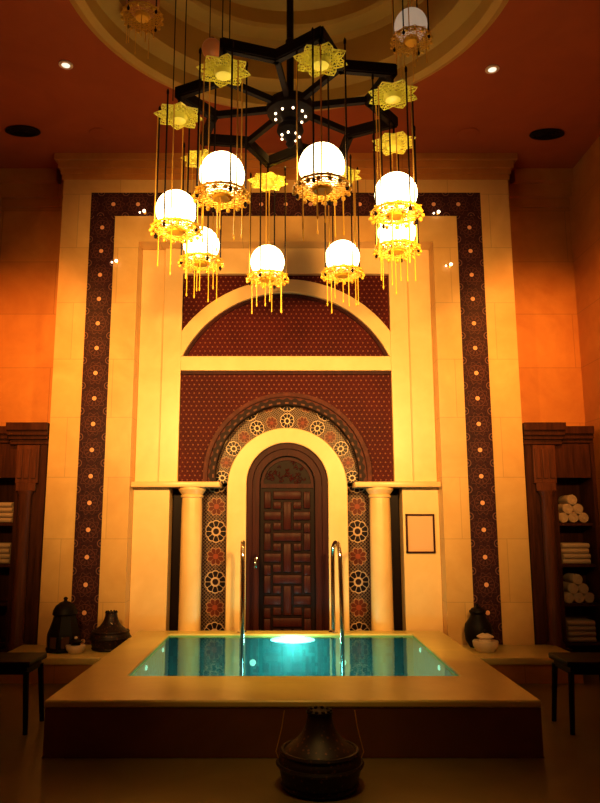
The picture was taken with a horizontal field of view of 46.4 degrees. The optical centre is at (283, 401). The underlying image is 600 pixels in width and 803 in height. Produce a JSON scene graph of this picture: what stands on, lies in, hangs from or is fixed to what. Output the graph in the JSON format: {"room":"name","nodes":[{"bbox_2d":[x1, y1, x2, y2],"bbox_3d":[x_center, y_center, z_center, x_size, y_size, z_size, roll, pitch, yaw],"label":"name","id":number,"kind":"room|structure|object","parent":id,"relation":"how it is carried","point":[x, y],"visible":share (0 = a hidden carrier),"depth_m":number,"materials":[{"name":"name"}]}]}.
{"room":"spa","nodes":[
{"label":"spa","id":0,"kind":"room"},
{"bbox_2d":[0,197,1,228],"bbox_3d":[-3.380,-0.742,3.298,0.220,5.400,9.650,0,-10,0],"label":"wall","id":1,"kind":"structure","parent":0,"point":[0,197],"depth_m":8.07,"materials":[{"name":"stone"}]},
{"bbox_2d":[0,178,63,425],"bbox_3d":[-2.850,0.047,7.891,0.840,5.400,0.330,0,-10,0],"label":"wall","id":2,"kind":"structure","parent":0,"point":[29,237],"depth_m":7.91,"materials":[{"name":"paint"}]},
{"bbox_2d":[37,180,534,644],"bbox_3d":[0.020,0.011,7.684,4.900,5.400,0.750,0,-10,0],"label":"wall","id":3,"kind":"structure","parent":0,"point":[437,234],"depth_m":7.35,"materials":[{"name":"beige stone"}]},
{"bbox_2d":[54,153,517,180],"bbox_3d":[0.020,-2.586,7.714,5.080,0.270,0.110,0,-10,0],"label":"trim","id":4,"kind":"structure","parent":3,"relation":"attached to","point":[72,166],"depth_m":7.70,"materials":[{"name":"stone"}]},
{"bbox_2d":[71,193,502,644],"bbox_3d":[0.020,0.158,7.280,4.270,4.975,0.016,0,-10,0],"label":"tile border","id":5,"kind":"structure","parent":3,"relation":"attached to","point":[466,207],"depth_m":7.34,"materials":[{"name":"brown tile"}]},
{"bbox_2d":[0,168,573,207],"bbox_3d":[0.020,-2.458,8.078,6.580,0.400,0.190,0,-10,0],"label":"trim","id":6,"kind":"structure","parent":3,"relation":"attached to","point":[19,187],"depth_m":8.06,"materials":[{"name":"stone"}]},
{"bbox_2d":[129,248,442,635],"bbox_3d":[0.020,0.515,7.691,3.212,4.422,0.565,0,-10,0],"label":"wall","id":7,"kind":"structure","parent":0,"point":[163,345],"depth_m":7.56,"materials":[{"name":"beige stone"}]},
{"bbox_2d":[131,482,221,488],"bbox_3d":[-1.123,0.892,7.452,0.915,0.055,0.450,0,-10,0],"label":"trim","id":8,"kind":"structure","parent":7,"relation":"attached to","point":[171,485],"depth_m":7.23,"materials":[{"name":"beige stone"}]},
{"bbox_2d":[182,275,279,329],"bbox_3d":[-0.560,-1.072,7.764,1.120,0.672,0.040,0,-10,0],"label":"spandrel panel","id":9,"kind":"object","parent":7,"relation":"attached to","point":[192,306],"visible":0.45,"depth_m":7.77,"materials":[{"name":"red tile"}]},
{"bbox_2d":[169,407,402,630],"bbox_3d":[0.020,1.367,7.514,2.450,2.670,0.125,0,-10,0],"label":"tile surround","id":10,"kind":"object","parent":7,"relation":"attached to","point":[214,500],"visible":0.37,"depth_m":7.47,"materials":[{"name":"multicoloured tile"}]},
{"bbox_2d":[184,294,387,355],"bbox_3d":[0.020,-0.835,7.710,2.269,0.732,0.065,0,-10,0],"label":"panel","id":11,"kind":"object","parent":7,"relation":"attached to","point":[305,326],"visible":0.79,"depth_m":7.69,"materials":[{"name":"red tile"}]},
{"bbox_2d":[178,371,393,481],"bbox_3d":[0.020,0.267,7.518,2.280,1.200,0.070,0,-10,0],"label":"panel","id":12,"kind":"object","parent":7,"relation":"attached to","point":[207,398],"visible":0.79,"depth_m":7.56,"materials":[{"name":"red tile"}]},
{"bbox_2d":[225,428,349,630],"bbox_3d":[0.035,1.488,7.456,1.284,2.412,0.200,0,-10,0],"label":"door surround","id":13,"kind":"object","parent":7,"relation":"attached to","point":[238,473],"visible":0.77,"depth_m":7.41,"materials":[{"name":"beige stone"}]},
{"bbox_2d":[245,443,328,630],"bbox_3d":[0.035,1.570,7.460,0.874,2.252,0.163,0,-10,0],"label":"door","id":14,"kind":"structure","parent":13,"relation":"attached to","point":[287,548],"depth_m":7.45,"materials":[{"name":"red wood"}]},
{"bbox_2d":[203,392,371,481],"bbox_3d":[0.035,0.393,7.540,1.780,0.960,0.205,0,-10,0],"label":"trim","id":15,"kind":"structure","parent":7,"relation":"attached to","point":[286,399],"depth_m":7.49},
{"bbox_2d":[288,275,389,329],"bbox_3d":[0.600,-1.072,7.764,1.120,0.672,0.040,0,-10,0],"label":"spandrel panel","id":16,"kind":"object","parent":7,"relation":"attached to","point":[372,294],"visible":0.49,"depth_m":7.77,"materials":[{"name":"red tile"}]},
{"bbox_2d":[352,482,440,488],"bbox_3d":[1.177,0.892,7.452,0.885,0.055,0.450,0,-10,0],"label":"trim","id":17,"kind":"structure","parent":7,"relation":"attached to","point":[399,485],"depth_m":7.23,"materials":[{"name":"beige stone"}]},
{"bbox_2d":[405,514,435,552],"bbox_3d":[1.415,1.369,7.261,0.300,0.400,0.020,0,-10,0],"label":"framed notice","id":18,"kind":"object","parent":7,"relation":"attached to","point":[420,528],"visible":1,"depth_m":7.26,"materials":[{"name":"paper"}]},
{"bbox_2d":[69,0,508,110],"bbox_3d":[0.040,-3.754,5.333,3.440,1.275,3.440,0,-10,0],"label":"ceiling","id":19,"kind":"structure","parent":0,"point":[455,26],"depth_m":6.40,"materials":[{"name":"paint"}]},
{"bbox_2d":[120,0,163,58],"bbox_3d":[-1.170,-3.398,5.820,0.360,1.070,0.360,0,-10,0],"label":"globe pendant","id":20,"kind":"object","parent":19,"relation":"hanging from","point":[142,11],"visible":1,"depth_m":5.75,"materials":[{"name":"orange"}]},
{"bbox_2d":[202,0,219,58],"bbox_3d":[-0.606,-3.417,5.965,0.170,1.085,0.170,0,-10,0],"label":"pendant","id":21,"kind":"object","parent":19,"relation":"hanging from","point":[210,46],"visible":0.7,"depth_m":5.83,"materials":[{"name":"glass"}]},
{"bbox_2d":[149,0,424,313],"bbox_3d":[0.045,-2.594,5.174,1.836,3.585,1.836,7,-12,-35],"label":"chandelier","id":22,"kind":"object","parent":19,"relation":"hanging from","point":[322,167],"visible":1,"depth_m":4.69,"materials":[{"name":"brown metal"}]},
{"bbox_2d":[390,0,432,81],"bbox_3d":[1.060,-3.227,5.871,0.360,1.070,0.360,0,-10,0],"label":"globe pendant","id":23,"kind":"object","parent":19,"relation":"hanging from","point":[410,25],"visible":1,"depth_m":5.78,"materials":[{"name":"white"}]},
{"bbox_2d":[0,0,599,173],"bbox_3d":[0.000,-3.407,3.731,6.980,0.001,10.000,0,-10,0],"label":"ceiling","id":24,"kind":"structure","parent":0,"point":[546,53],"depth_m":6.66,"materials":[{"name":"paint"}]},
{"bbox_2d":[5,125,40,136],"bbox_3d":[-2.700,-2.794,7.238,0.361,0.018,0.209,0,-10,0],"label":"ceiling vent","id":25,"kind":"object","parent":24,"relation":"in","point":[16,130],"visible":1,"depth_m":7.23,"materials":[{"name":"black metal"}]},
{"bbox_2d":[59,60,72,69],"bbox_3d":[-1.930,-2.976,6.193,0.124,0.015,0.124,0,-10,0],"label":"recessed light","id":26,"kind":"object","parent":24,"relation":"in","point":[64,64],"visible":1,"depth_m":6.18,"materials":[{"name":"white metal"}]},
{"bbox_2d":[457,128,478,139],"bbox_3d":[1.920,-2.788,7.298,0.224,0.011,0.224,0,-10,0],"label":"ceiling speaker","id":27,"kind":"object","parent":24,"relation":"attached to","point":[467,133],"visible":1,"depth_m":7.28,"materials":[{"name":"paint"}]},
{"bbox_2d":[485,64,498,73],"bbox_3d":[1.860,-2.966,6.253,0.124,0.015,0.124,0,-10,0],"label":"recessed light","id":28,"kind":"object","parent":24,"relation":"in","point":[491,69],"visible":1,"depth_m":6.25,"materials":[{"name":"white glass"}]},
{"bbox_2d":[529,128,564,139],"bbox_3d":[2.740,-2.784,7.297,0.361,0.018,0.209,0,-10,0],"label":"ceiling vent","id":29,"kind":"object","parent":24,"relation":"in","point":[542,134],"visible":1,"depth_m":7.29,"materials":[{"name":"black metal"}]},
{"bbox_2d":[0,675,599,802],"bbox_3d":[0.000,2.006,2.902,6.980,0.150,9.800,0,-10,0],"label":"floor","id":30,"kind":"structure","parent":0,"point":[568,771],"depth_m":3.96,"materials":[{"name":"stone"}]},
{"bbox_2d":[0,652,46,734],"bbox_3d":[-1.930,2.036,4.906,0.414,0.471,0.364,0,-10,0],"label":"wooden stool","id":31,"kind":"object","parent":30,"relation":"on","point":[11,663],"visible":0.98,"depth_m":4.82,"materials":[{"name":"black wood"}]},
{"bbox_2d":[0,422,49,651],"bbox_3d":[-2.810,1.444,7.222,0.740,2.420,0.484,0,-10,0],"label":"tall cabinet","id":32,"kind":"object","parent":30,"relation":"on","point":[24,446],"visible":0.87,"depth_m":7.15,"materials":[{"name":"brown wood"}]},
{"bbox_2d":[0,638,4,645],"bbox_3d":[-2.815,2.449,7.136,0.650,0.030,0.265,0,-10,0],"label":"shelf","id":33,"kind":"object","parent":32,"relation":"attached to","point":[2,640],"depth_m":7.03,"materials":[{"name":"brown wood"}]},
{"bbox_2d":[0,600,7,605],"bbox_3d":[-2.815,2.074,7.200,0.650,0.030,0.265,0,-10,0],"label":"shelf","id":34,"kind":"object","parent":32,"relation":"attached to","point":[2,602],"depth_m":7.13,"materials":[{"name":"brown wood"}]},
{"bbox_2d":[0,559,9,563],"bbox_3d":[-2.944,1.653,7.263,0.290,0.052,0.263,0,-10,0],"label":"folded towel","id":35,"kind":"object","parent":32,"relation":"on","point":[2,561],"visible":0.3,"depth_m":7.14,"materials":[{"name":"beige fabric"}]},
{"bbox_2d":[0,553,10,558],"bbox_3d":[-2.941,1.601,7.272,0.290,0.052,0.263,0,-10,0],"label":"folded towel","id":36,"kind":"object","parent":35,"relation":"on","point":[2,555],"visible":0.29,"depth_m":7.15,"materials":[{"name":"beige fabric"}]},
{"bbox_2d":[0,548,10,552],"bbox_3d":[-2.949,1.550,7.281,0.290,0.052,0.263,0,-10,0],"label":"folded towel","id":37,"kind":"object","parent":36,"relation":"on","point":[2,550],"visible":0.57,"depth_m":7.16,"materials":[{"name":"beige fabric"}]},
{"bbox_2d":[0,542,10,547],"bbox_3d":[-2.942,1.498,7.290,0.290,0.052,0.263,0,-10,0],"label":"folded towel","id":38,"kind":"object","parent":37,"relation":"on","point":[2,544],"visible":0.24,"depth_m":7.17,"materials":[{"name":"beige fabric"}]},
{"bbox_2d":[0,564,9,566],"bbox_3d":[-2.815,1.695,7.265,0.650,0.030,0.265,0,-10,0],"label":"shelf","id":39,"kind":"object","parent":32,"relation":"attached to","point":[1,565],"depth_m":7.14,"materials":[{"name":"brown wood"}]},
{"bbox_2d":[0,518,12,522],"bbox_3d":[-2.943,1.244,7.334,0.290,0.052,0.263,0,-10,1],"label":"folded towel","id":40,"kind":"object","parent":32,"relation":"on","point":[2,520],"visible":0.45,"depth_m":7.21,"materials":[{"name":"beige fabric"}]},
{"bbox_2d":[0,513,12,517],"bbox_3d":[-2.940,1.192,7.343,0.290,0.052,0.263,0,-10,-1],"label":"folded towel","id":41,"kind":"object","parent":40,"relation":"on","point":[2,515],"visible":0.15,"depth_m":7.22,"materials":[{"name":"beige fabric"}]},
{"bbox_2d":[0,507,13,512],"bbox_3d":[-2.945,1.141,7.351,0.290,0.052,0.263,0,-10,0],"label":"folded towel","id":42,"kind":"object","parent":41,"relation":"on","point":[2,509],"visible":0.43,"depth_m":7.23,"materials":[{"name":"beige fabric"}]},
{"bbox_2d":[0,502,13,506],"bbox_3d":[-2.951,1.089,7.360,0.290,0.052,0.263,0,-10,2],"label":"folded towel","id":43,"kind":"object","parent":42,"relation":"on","point":[2,504],"visible":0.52,"depth_m":7.24,"materials":[{"name":"beige fabric"}]},
{"bbox_2d":[0,523,12,525],"bbox_3d":[-2.815,1.286,7.336,0.650,0.030,0.265,0,-10,0],"label":"shelf","id":44,"kind":"object","parent":32,"relation":"attached to","point":[1,524],"depth_m":7.21,"materials":[{"name":"brown wood"}]},
{"bbox_2d":[0,645,109,683],"bbox_3d":[-2.035,2.440,6.526,1.070,0.220,0.690,0,-10,0],"label":"stone bench","id":45,"kind":"object","parent":30,"relation":"on","point":[58,668],"visible":0.35,"depth_m":6.20,"materials":[{"name":"stone"}]},
{"bbox_2d":[45,597,80,653],"bbox_3d":[-2.070,2.093,6.601,0.310,0.490,0.310,4,-11,-22],"label":"lantern","id":46,"kind":"object","parent":45,"relation":"on","point":[63,629],"visible":0.9,"depth_m":6.50,"materials":[{"name":"black metal"}]},
{"bbox_2d":[66,636,85,654],"bbox_3d":[-1.915,2.236,6.434,0.173,0.151,0.173,-4,-11,22],"label":"lidded bowl","id":47,"kind":"object","parent":45,"relation":"on","point":[76,647],"visible":1,"depth_m":6.38,"materials":[{"name":"beige ceramic"}]},
{"bbox_2d":[89,610,131,651],"bbox_3d":[-1.648,2.171,6.658,0.395,0.355,0.395,0,-10,0],"label":"vase","id":48,"kind":"object","parent":45,"relation":"on","point":[110,634],"visible":0.91,"depth_m":6.53,"materials":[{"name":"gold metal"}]},
{"bbox_2d":[178,487,205,630],"bbox_3d":[-0.965,1.777,7.223,0.320,1.764,0.320,0,-10,0],"label":"stone column","id":49,"kind":"structure","parent":30,"relation":"on","point":[189,616],"depth_m":7.16,"materials":[{"name":"beige stone"}]},
{"bbox_2d":[42,631,543,757],"bbox_3d":[0.055,2.622,5.577,3.050,1.120,2.800,0,-10,0],"label":"plunge pool","id":50,"kind":"object","parent":30,"relation":"on","point":[157,694],"visible":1,"depth_m":4.32,"materials":[{"name":"stone"}]},
{"bbox_2d":[237,540,246,638],"bbox_3d":[-0.420,1.995,6.861,0.100,1.251,0.341,0,-10,0],"label":"pool handrail","id":51,"kind":"object","parent":50,"relation":"attached to","point":[241,631],"visible":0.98,"depth_m":6.74,"materials":[{"name":"silver metal"}]},
{"bbox_2d":[328,540,343,638],"bbox_3d":[0.507,1.995,6.858,0.099,1.251,0.347,1,-10,-8],"label":"pool handrail","id":52,"kind":"object","parent":50,"relation":"attached to","point":[335,543],"visible":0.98,"depth_m":6.86,"materials":[{"name":"silver metal"}]},
{"bbox_2d":[275,706,363,799],"bbox_3d":[0.195,1.883,3.816,0.483,0.400,0.481,0,-10,0],"label":"metal lantern","id":53,"kind":"object","parent":30,"relation":"on","point":[318,764],"visible":1,"depth_m":3.67,"materials":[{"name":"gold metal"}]},
{"bbox_2d":[366,487,393,630],"bbox_3d":[1.005,1.777,7.223,0.320,1.764,0.320,0,-10,0],"label":"stone column","id":54,"kind":"structure","parent":30,"relation":"on","point":[382,618],"depth_m":7.16,"materials":[{"name":"beige stone"}]},
{"bbox_2d":[462,645,582,683],"bbox_3d":[2.135,2.440,6.526,1.050,0.220,0.690,0,-10,0],"label":"stone bench","id":55,"kind":"object","parent":30,"relation":"on","point":[522,664],"visible":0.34,"depth_m":6.20,"materials":[{"name":"stone"}]},
{"bbox_2d":[464,604,492,647],"bbox_3d":[1.880,2.167,6.781,0.266,0.406,0.266,0,-10,0],"label":"urn","id":56,"kind":"object","parent":55,"relation":"on","point":[477,621],"visible":0.84,"depth_m":6.71,"materials":[{"name":"black metal"}]},
{"bbox_2d":[472,629,498,652],"bbox_3d":[1.875,2.224,6.517,0.232,0.203,0.232,-4,-11,22],"label":"lidded bowl","id":57,"kind":"object","parent":55,"relation":"on","point":[485,644],"visible":1,"depth_m":6.45,"materials":[{"name":"beige ceramic"}]},
{"bbox_2d":[522,422,599,651],"bbox_3d":[2.850,1.444,7.222,0.740,2.420,0.484,0,-10,0],"label":"tall cabinet","id":58,"kind":"object","parent":30,"relation":"on","point":[559,458],"visible":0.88,"depth_m":7.18,"materials":[{"name":"brown wood"}]},
{"bbox_2d":[559,513,567,522],"bbox_3d":[2.880,1.218,7.337,0.105,0.104,0.265,0,-10,0],"label":"rolled towel","id":59,"kind":"object","parent":58,"relation":"on","point":[563,517],"visible":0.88,"depth_m":7.21,"materials":[{"name":"beige fabric"}]},
{"bbox_2d":[564,591,573,602],"bbox_3d":[2.881,2.008,7.202,0.104,0.106,0.265,0,-10,0],"label":"rolled towel","id":60,"kind":"object","parent":58,"relation":"on","point":[568,597],"visible":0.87,"depth_m":7.08,"materials":[{"name":"beige fabric"}]},
{"bbox_2d":[563,581,577,593],"bbox_3d":[2.932,1.916,7.217,0.104,0.107,0.265,0,-10,0],"label":"rolled towel","id":61,"kind":"object","parent":60,"relation":"on","point":[569,587],"visible":0.91,"depth_m":7.09,"materials":[{"name":"beige fabric"}]},
{"bbox_2d":[563,572,582,584],"bbox_3d":[2.985,1.826,7.233,0.104,0.108,0.265,0,-10,0],"label":"rolled towel","id":62,"kind":"object","parent":61,"relation":"on","point":[577,579],"visible":1,"depth_m":7.12,"materials":[{"name":"beige fabric"}]},
{"bbox_2d":[565,512,577,522],"bbox_3d":[2.984,1.217,7.338,0.105,0.106,0.265,0,-10,0],"label":"rolled towel","id":63,"kind":"object","parent":58,"relation":"on","point":[572,517],"visible":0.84,"depth_m":7.21,"materials":[{"name":"beige fabric"}]},
{"bbox_2d":[558,504,572,513],"bbox_3d":[2.932,1.129,7.353,0.105,0.104,0.265,0,-10,0],"label":"rolled towel","id":64,"kind":"object","parent":63,"relation":"on","point":[562,508],"visible":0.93,"depth_m":7.23,"materials":[{"name":"beige fabric"}]},
{"bbox_2d":[558,494,576,504],"bbox_3d":[2.984,1.038,7.368,0.105,0.108,0.265,0,-10,0],"label":"rolled towel","id":65,"kind":"object","parent":64,"relation":"on","point":[567,499],"visible":0.95,"depth_m":7.25,"materials":[{"name":"beige fabric"}]},
{"bbox_2d":[571,504,582,513],"bbox_3d":[3.038,1.131,7.352,0.104,0.107,0.265,0,-10,0],"label":"rolled towel","id":66,"kind":"object","parent":63,"relation":"on","point":[577,508],"visible":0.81,"depth_m":7.22,"materials":[{"name":"beige fabric"}]},
{"bbox_2d":[559,523,592,525],"bbox_3d":[2.855,1.286,7.336,0.650,0.030,0.265,0,-10,0],"label":"shelf","id":67,"kind":"object","parent":58,"relation":"attached to","point":[560,524],"depth_m":7.21,"materials":[{"name":"brown wood"}]},
{"bbox_2d":[562,559,590,563],"bbox_3d":[2.990,1.653,7.263,0.290,0.052,0.263,0,-10,1],"label":"folded towel","id":68,"kind":"object","parent":58,"relation":"on","point":[564,561],"visible":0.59,"depth_m":7.14,"materials":[{"name":"beige fabric"}]},
{"bbox_2d":[561,553,590,558],"bbox_3d":[2.991,1.601,7.272,0.290,0.052,0.263,0,-10,-1],"label":"folded towel","id":69,"kind":"object","parent":68,"relation":"on","point":[563,555],"visible":0.79,"depth_m":7.15,"materials":[{"name":"beige fabric"}]},
{"bbox_2d":[561,548,588,552],"bbox_3d":[2.979,1.550,7.281,0.290,0.052,0.263,0,-10,1],"label":"folded towel","id":70,"kind":"object","parent":69,"relation":"on","point":[563,550],"visible":0.59,"depth_m":7.16,"materials":[{"name":"beige fabric"}]},
{"bbox_2d":[561,542,589,547],"bbox_3d":[2.987,1.498,7.290,0.290,0.052,0.263,0,-10,0],"label":"folded towel","id":71,"kind":"object","parent":70,"relation":"on","point":[563,544],"visible":0.76,"depth_m":7.17,"materials":[{"name":"beige fabric"}]},
{"bbox_2d":[571,592,583,602],"bbox_3d":[2.983,2.007,7.202,0.107,0.104,0.265,0,-10,0],"label":"rolled towel","id":72,"kind":"object","parent":58,"relation":"on","point":[578,597],"visible":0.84,"depth_m":7.07,"materials":[{"name":"beige fabric"}]},
{"bbox_2d":[562,563,595,566],"bbox_3d":[2.855,1.695,7.265,0.650,0.030,0.265,0,-10,0],"label":"shelf","id":73,"kind":"object","parent":58,"relation":"attached to","point":[592,564],"depth_m":7.14,"materials":[{"name":"brown wood"}]},
{"bbox_2d":[567,636,596,641],"bbox_3d":[2.989,2.407,7.134,0.290,0.052,0.263,0,-10,1],"label":"folded towel","id":74,"kind":"object","parent":58,"relation":"on","point":[569,639],"visible":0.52,"depth_m":7.01,"materials":[{"name":"beige fabric"}]},
{"bbox_2d":[566,631,595,636],"bbox_3d":[2.989,2.355,7.143,0.290,0.052,0.263,0,-10,-1],"label":"folded towel","id":75,"kind":"object","parent":74,"relation":"on","point":[569,633],"visible":0.62,"depth_m":7.02,"materials":[{"name":"beige fabric"}]},
{"bbox_2d":[566,626,595,630],"bbox_3d":[2.990,2.304,7.152,0.290,0.052,0.263,0,-10,0],"label":"folded towel","id":76,"kind":"object","parent":75,"relation":"on","point":[568,628],"visible":0.59,"depth_m":7.03,"materials":[{"name":"beige fabric"}]},
{"bbox_2d":[565,617,594,625],"bbox_3d":[2.989,2.252,7.161,0.290,0.052,0.263,0,-10,1],"label":"folded towel","id":77,"kind":"object","parent":76,"relation":"on","point":[570,621],"visible":0.73,"depth_m":7.04,"materials":[{"name":"beige fabric"}]},
{"bbox_2d":[575,513,588,522],"bbox_3d":[3.089,1.218,7.337,0.105,0.104,0.265,0,-10,0],"label":"rolled towel","id":78,"kind":"object","parent":58,"relation":"on","point":[582,517],"visible":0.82,"depth_m":7.21,"materials":[{"name":"beige fabric"}]},
{"bbox_2d":[565,602,598,605],"bbox_3d":[2.855,2.074,7.200,0.650,0.030,0.265,0,-10,0],"label":"shelf","id":79,"kind":"object","parent":58,"relation":"attached to","point":[573,603],"depth_m":7.07,"materials":[{"name":"brown wood"}]},
{"bbox_2d":[567,641,599,645],"bbox_3d":[2.855,2.449,7.136,0.650,0.030,0.265,0,-10,0],"label":"shelf","id":80,"kind":"object","parent":58,"relation":"attached to","point":[597,643],"depth_m":7.01,"materials":[{"name":"brown wood"}]},
{"bbox_2d":[583,592,593,602],"bbox_3d":[3.090,2.005,7.202,0.103,0.106,0.265,0,-10,0],"label":"rolled towel","id":81,"kind":"object","parent":58,"relation":"on","point":[588,597],"visible":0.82,"depth_m":7.08,"materials":[{"name":"beige fabric"}]},
{"bbox_2d":[576,583,588,593],"bbox_3d":[3.035,1.918,7.217,0.107,0.104,0.265,0,-10,0],"label":"rolled towel","id":82,"kind":"object","parent":81,"relation":"on","point":[583,588],"visible":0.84,"depth_m":7.09,"materials":[{"name":"beige fabric"}]},
{"bbox_2d":[548,652,599,734],"bbox_3d":[2.130,2.036,4.906,0.414,0.471,0.364,0,-10,0],"label":"wooden stool","id":83,"kind":"object","parent":30,"relation":"on","point":[573,663],"visible":1,"depth_m":4.81,"materials":[{"name":"black wood"}]},
{"bbox_2d":[508,176,584,425],"bbox_3d":[2.890,0.047,7.891,0.840,5.400,0.330,0,-10,0],"label":"wall","id":84,"kind":"structure","parent":0,"point":[549,360],"depth_m":7.90,"materials":[{"name":"paint"}]},
{"bbox_2d":[569,136,599,521],"bbox_3d":[3.400,-0.742,3.298,0.180,5.400,9.650,0,-10,0],"label":"wall","id":85,"kind":"structure","parent":0,"point":[584,208],"depth_m":7.58,"materials":[{"name":"paint"}]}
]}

